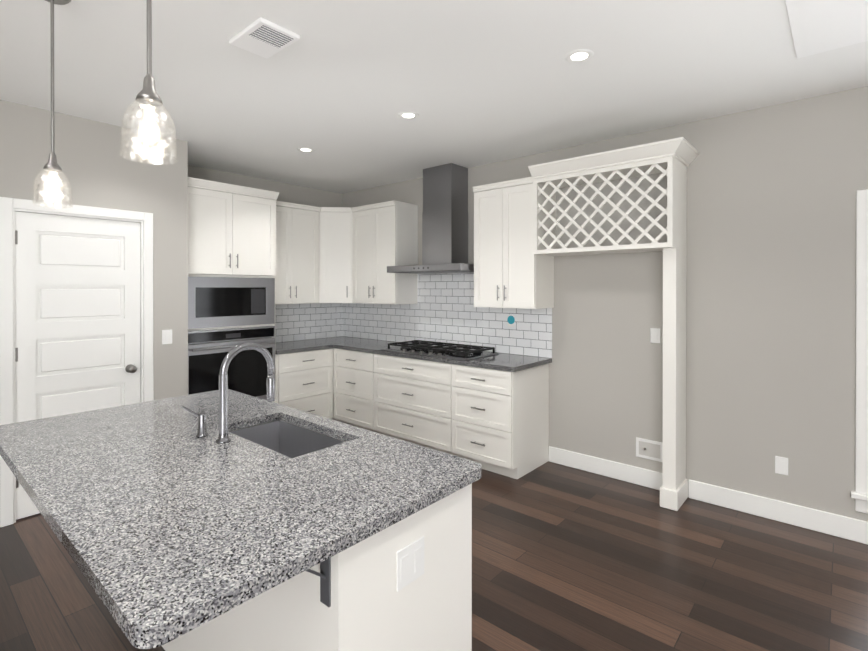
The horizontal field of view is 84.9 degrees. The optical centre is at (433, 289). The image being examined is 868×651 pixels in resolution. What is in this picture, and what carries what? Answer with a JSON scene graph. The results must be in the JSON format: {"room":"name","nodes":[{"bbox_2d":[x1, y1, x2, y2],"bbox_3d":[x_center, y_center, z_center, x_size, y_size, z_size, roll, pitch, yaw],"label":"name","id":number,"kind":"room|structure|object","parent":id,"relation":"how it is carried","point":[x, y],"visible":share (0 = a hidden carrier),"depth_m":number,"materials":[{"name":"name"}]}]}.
{"room":"kitchen","nodes":[
{"label":"kitchen","id":0,"kind":"room"},
{"bbox_2d":[0,100,187,401],"bbox_3d":[-4.040,0.154,2.176,0.770,2.740,5.260,0,0,41],"label":"wall","id":1,"kind":"structure","parent":0,"point":[98,170],"depth_m":3.58,"materials":[{"name":"grey paint"}]},
{"bbox_2d":[0,197,153,526],"bbox_3d":[-2.532,0.461,3.412,0.138,2.116,0.892,0,0,41],"label":"door frame","id":2,"kind":"structure","parent":1,"relation":"attached to","point":[9,207],"depth_m":3.10,"materials":[{"name":"white wood"}]},
{"bbox_2d":[15,211,139,519],"bbox_3d":[-2.496,0.497,3.378,0.109,2.025,0.734,0,0,41],"label":"pantry door","id":3,"kind":"structure","parent":1,"relation":"in","point":[77,314],"depth_m":3.35,"materials":[{"name":"white wood"}]},
{"bbox_2d":[162,329,171,343],"bbox_3d":[-2.131,0.375,3.792,0.008,0.115,0.076,0,0,41],"label":"switch plate","id":4,"kind":"object","parent":1,"relation":"attached to","point":[166,336],"visible":1,"depth_m":3.79,"materials":[{"name":"white plastic"}]},
{"bbox_2d":[188,165,342,342],"bbox_3d":[-1.974,0.142,5.248,0.120,2.740,2.330,0,0,41],"label":"wall","id":5,"kind":"structure","parent":0,"point":[296,194],"depth_m":5.42,"materials":[{"name":"grey paint"}]},
{"bbox_2d":[275,200,319,303],"bbox_3d":[-1.652,-0.393,5.232,0.378,1.089,0.706,0,0,41],"label":"upper cabinet","id":6,"kind":"object","parent":5,"relation":"attached to","point":[297,256],"visible":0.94,"depth_m":5.17,"materials":[{"name":"white wood"}]},
{"bbox_2d":[275,303,342,342],"bbox_3d":[-1.601,0.374,5.578,0.009,0.442,1.290,0,0,41],"label":"tile backsplash","id":7,"kind":"structure","parent":5,"relation":"attached to","point":[293,322],"depth_m":5.67,"materials":[{"name":"white tile"}]},
{"bbox_2d":[0,461,867,650],"bbox_3d":[-0.605,1.580,0.674,8.200,0.100,7.710,0,0,41],"label":"floor","id":8,"kind":"structure","parent":0,"point":[565,558],"depth_m":2.50,"materials":[{"name":"brown wood"}]},
{"bbox_2d":[188,177,278,402],"bbox_3d":[-2.059,0.280,4.532,0.682,2.468,0.885,0,0,41],"label":"tall cabinet","id":9,"kind":"object","parent":8,"relation":"on","point":[231,230],"visible":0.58,"depth_m":4.33,"materials":[{"name":"white wood"}]},
{"bbox_2d":[188,277,274,328],"bbox_3d":[-2.018,0.108,4.497,0.476,0.446,0.841,0,0,41],"label":"built-in microwave","id":10,"kind":"object","parent":9,"relation":"in","point":[223,301],"visible":0.81,"depth_m":4.32,"materials":[{"name":"silver metal"}]},
{"bbox_2d":[188,326,274,399],"bbox_3d":[-2.026,0.711,4.505,0.636,0.714,0.841,0,0,41],"label":"wall oven","id":11,"kind":"object","parent":9,"relation":"in","point":[210,350],"visible":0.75,"depth_m":4.32,"materials":[{"name":"silver metal"}]},
{"bbox_2d":[275,348,333,418],"bbox_3d":[-1.545,1.074,5.146,0.658,0.874,0.704,0,0,41],"label":"base cabinet","id":12,"kind":"object","parent":8,"relation":"on","point":[304,380],"visible":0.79,"depth_m":4.96,"materials":[{"name":"white wood"}]},
{"bbox_2d":[162,420,471,650],"bbox_3d":[-0.733,1.086,2.077,1.830,0.874,0.638,0,0,41],"label":"kitchen island","id":13,"kind":"object","parent":8,"relation":"on","point":[371,608],"visible":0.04,"depth_m":1.44,"materials":[{"name":"white wood"}]},
{"bbox_2d":[0,389,481,648],"bbox_3d":[-0.899,0.630,1.883,1.930,0.038,1.080,0,0,41],"label":"island countertop","id":14,"kind":"structure","parent":13,"relation":"on","point":[165,523],"depth_m":1.42,"materials":[{"name":"stone"}]},
{"bbox_2d":[181,343,274,443],"bbox_3d":[-0.858,0.415,2.003,0.192,0.389,0.329,0,0,41],"label":"pull-down faucet","id":15,"kind":"object","parent":14,"relation":"on","point":[223,436],"visible":0.98,"depth_m":1.94,"materials":[{"name":"silver metal"}]},
{"bbox_2d":[230,420,343,457],"bbox_3d":[-0.641,0.762,2.044,0.606,0.225,0.316,0,0,41],"label":"island sink","id":16,"kind":"object","parent":14,"relation":"in","point":[286,439],"visible":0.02,"depth_m":2.27,"materials":[{"name":"grey metal"}]},
{"bbox_2d":[306,557,330,606],"bbox_3d":[-0.410,0.746,1.127,0.038,0.184,0.374,0,0,41],"label":"support bracket","id":17,"kind":"object","parent":13,"relation":"attached to","point":[324,574],"visible":0.33,"depth_m":1.26,"materials":[{"name":"grey metal"}]},
{"bbox_2d":[397,536,423,591],"bbox_3d":[-0.069,0.828,1.438,0.008,0.118,0.120,0,0,41],"label":"outlet","id":18,"kind":"object","parent":13,"relation":"attached to","point":[410,563],"visible":1,"depth_m":1.43,"materials":[{"name":"white plastic"}]},
{"bbox_2d":[332,348,371,430],"bbox_3d":[-0.650,1.074,5.228,0.652,0.874,0.625,0,0,41],"label":"base cabinet","id":19,"kind":"object","parent":8,"relation":"on","point":[352,369],"depth_m":5.00,"materials":[{"name":"white wood"}]},
{"bbox_2d":[275,340,332,354],"bbox_3d":[-1.571,0.617,5.137,0.631,0.038,0.660,0,0,41],"label":"countertop","id":20,"kind":"structure","parent":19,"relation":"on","point":[301,345],"depth_m":5.08,"materials":[{"name":"stone"}]},
{"bbox_2d":[307,336,551,371],"bbox_3d":[-0.270,0.618,4.895,2.916,0.038,0.631,0,0,41],"label":"countertop","id":21,"kind":"structure","parent":19,"relation":"on","point":[508,362],"depth_m":4.29,"materials":[{"name":"stone"}]},
{"bbox_2d":[380,340,498,359],"bbox_3d":[0.037,0.569,4.588,1.050,0.061,0.542,0,0,41],"label":"gas cooktop","id":22,"kind":"object","parent":21,"relation":"in","point":[427,348],"visible":1,"depth_m":4.46,"materials":[{"name":"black metal"}]},
{"bbox_2d":[372,353,451,453],"bbox_3d":[-0.025,1.076,4.688,1.000,0.874,0.625,0,0,41],"label":"base cabinet","id":23,"kind":"object","parent":8,"relation":"on","point":[412,398],"depth_m":4.43,"materials":[{"name":"white wood"}]},
{"bbox_2d":[452,363,548,478],"bbox_3d":[0.582,1.078,4.163,0.606,0.874,0.625,0,0,41],"label":"base cabinet","id":24,"kind":"object","parent":8,"relation":"on","point":[494,420],"depth_m":3.93,"materials":[{"name":"white wood"}]},
{"bbox_2d":[528,137,698,510],"bbox_3d":[1.334,0.261,3.623,1.130,2.512,0.457,0,0,41],"label":"wine rack","id":25,"kind":"object","parent":8,"relation":"on","point":[632,199],"visible":1,"depth_m":3.44,"materials":[{"name":"white wood"}]},
{"bbox_2d":[0,0,867,193],"bbox_3d":[-0.605,-1.260,0.663,8.200,0.100,7.710,0,0,41],"label":"ceiling","id":26,"kind":"structure","parent":0,"point":[338,86],"depth_m":2.67,"materials":[{"name":"white paint"}]},
{"bbox_2d":[32,0,72,207],"bbox_3d":[-1.556,-0.779,1.936,0.128,0.870,0.128,0,0,41],"label":"pendant light","id":27,"kind":"object","parent":26,"relation":"hanging from","point":[53,189],"visible":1,"depth_m":1.93,"materials":[{"name":"glass"}]},
{"bbox_2d":[120,0,176,164],"bbox_3d":[-0.738,-0.777,1.230,0.128,0.870,0.128,0,0,41],"label":"pendant light","id":28,"kind":"object","parent":26,"relation":"hanging from","point":[150,132],"visible":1,"depth_m":1.22,"materials":[{"name":"glass"}]},
{"bbox_2d":[229,17,299,57],"bbox_3d":[-0.817,-1.204,2.284,0.300,0.025,0.205,0,0,41],"label":"ceiling vent","id":29,"kind":"object","parent":26,"relation":"in","point":[262,37],"visible":0.98,"depth_m":2.25,"materials":[{"name":"white metal"}]},
{"bbox_2d":[297,147,314,152],"bbox_3d":[-1.117,-1.220,4.139,0.148,0.007,0.148,0,0,41],"label":"recessed light","id":30,"kind":"object","parent":26,"relation":"in","point":[305,149],"visible":1,"depth_m":4.12,"materials":[{"name":"white"}]},
{"bbox_2d":[398,111,418,119],"bbox_3d":[-0.178,-1.216,3.314,0.148,0.007,0.148,0,0,41],"label":"recessed light","id":31,"kind":"object","parent":26,"relation":"in","point":[408,115],"visible":1,"depth_m":3.30,"materials":[{"name":"white"}]},
{"bbox_2d":[565,49,593,62],"bbox_3d":[0.756,-1.213,2.468,0.148,0.007,0.148,0,0,41],"label":"recessed light","id":32,"kind":"object","parent":26,"relation":"in","point":[580,55],"visible":1,"depth_m":2.46,"materials":[{"name":"white"}]},
{"bbox_2d":[785,0,867,58],"bbox_3d":[1.942,-1.204,1.826,0.925,0.022,0.900,0,0,41],"label":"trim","id":33,"kind":"structure","parent":26,"relation":"attached to","point":[818,26],"depth_m":2.13,"materials":[{"name":"white paint"}]},
{"bbox_2d":[343,86,867,521],"bbox_3d":[1.876,0.148,3.541,8.200,2.740,0.120,0,0,41],"label":"wall","id":34,"kind":"structure","parent":0,"point":[771,288],"depth_m":3.26,"materials":[{"name":"grey paint"}]},
{"bbox_2d":[319,207,352,302],"bbox_3d":[-1.136,-0.394,5.655,0.606,1.089,0.606,0,0,41],"label":"upper cabinet","id":35,"kind":"object","parent":34,"relation":"attached to","point":[335,254],"visible":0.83,"depth_m":5.41,"materials":[{"name":"white wood"}]},
{"bbox_2d":[351,200,417,303],"bbox_3d":[-0.567,-0.393,5.314,0.698,1.089,0.378,0,0,41],"label":"upper cabinet","id":36,"kind":"object","parent":34,"relation":"attached to","point":[385,234],"visible":1,"depth_m":5.15,"materials":[{"name":"white wood"}]},
{"bbox_2d":[387,163,473,273],"bbox_3d":[0.038,-0.698,4.710,0.955,1.052,0.500,0,0,41],"label":"range hood","id":37,"kind":"object","parent":34,"relation":"attached to","point":[445,223],"visible":0.96,"depth_m":4.67,"materials":[{"name":"silver metal"}]},
{"bbox_2d":[343,272,551,357],"bbox_3d":[-0.067,0.210,5.129,2.917,0.772,0.009,0,0,41],"label":"tile backsplash","id":38,"kind":"structure","parent":34,"relation":"attached to","point":[444,309],"depth_m":4.91,"materials":[{"name":"white tile"}]},
{"bbox_2d":[507,314,514,326],"bbox_3d":[0.721,0.287,4.438,0.080,0.115,0.008,0,0,41],"label":"outlet","id":39,"kind":"object","parent":38,"relation":"attached to","point":[511,319],"visible":1,"depth_m":4.44,"materials":[{"name":"white"}]},
{"bbox_2d":[473,177,553,308],"bbox_3d":[0.696,-0.389,4.224,0.618,1.089,0.378,0,0,41],"label":"upper cabinet","id":40,"kind":"object","parent":34,"relation":"attached to","point":[511,270],"visible":0.94,"depth_m":4.08,"materials":[{"name":"white wood"}]},
{"bbox_2d":[549,446,661,489],"bbox_3d":[1.395,1.450,3.872,0.999,0.135,0.015,0,0,41],"label":"baseboard","id":41,"kind":"structure","parent":34,"relation":"attached to","point":[612,469],"depth_m":3.85,"materials":[{"name":"white wood"}]},
{"bbox_2d":[636,437,662,461],"bbox_3d":[1.652,1.228,3.646,0.200,0.150,0.020,0,0,41],"label":"outlet box","id":42,"kind":"object","parent":34,"relation":"attached to","point":[649,449],"visible":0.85,"depth_m":3.65,"materials":[{"name":"white plastic"}]},
{"bbox_2d":[650,328,659,342],"bbox_3d":[1.687,0.348,3.620,0.070,0.114,0.007,0,0,41],"label":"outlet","id":43,"kind":"object","parent":34,"relation":"attached to","point":[654,335],"visible":1,"depth_m":3.62,"materials":[{"name":"white plastic"}]},
{"bbox_2d":[688,479,867,544],"bbox_3d":[3.337,1.456,2.194,3.902,0.135,0.015,0,0,41],"label":"baseboard","id":44,"kind":"structure","parent":34,"relation":"attached to","point":[845,527],"depth_m":3.10,"materials":[{"name":"white wood"}]},
{"bbox_2d":[775,456,787,475],"bbox_3d":[2.279,1.152,3.112,0.070,0.114,0.007,0,0,41],"label":"electrical outlet","id":45,"kind":"object","parent":34,"relation":"attached to","point":[781,465],"visible":1,"depth_m":3.11,"materials":[{"name":"white plastic"}]},
{"bbox_2d":[851,189,867,513],"bbox_3d":[2.958,0.370,2.561,1.060,1.935,0.150,0,0,41],"label":"window","id":46,"kind":"structure","parent":34,"relation":"in","point":[859,494],"depth_m":2.84,"materials":[{"name":"white wood"}]}
]}

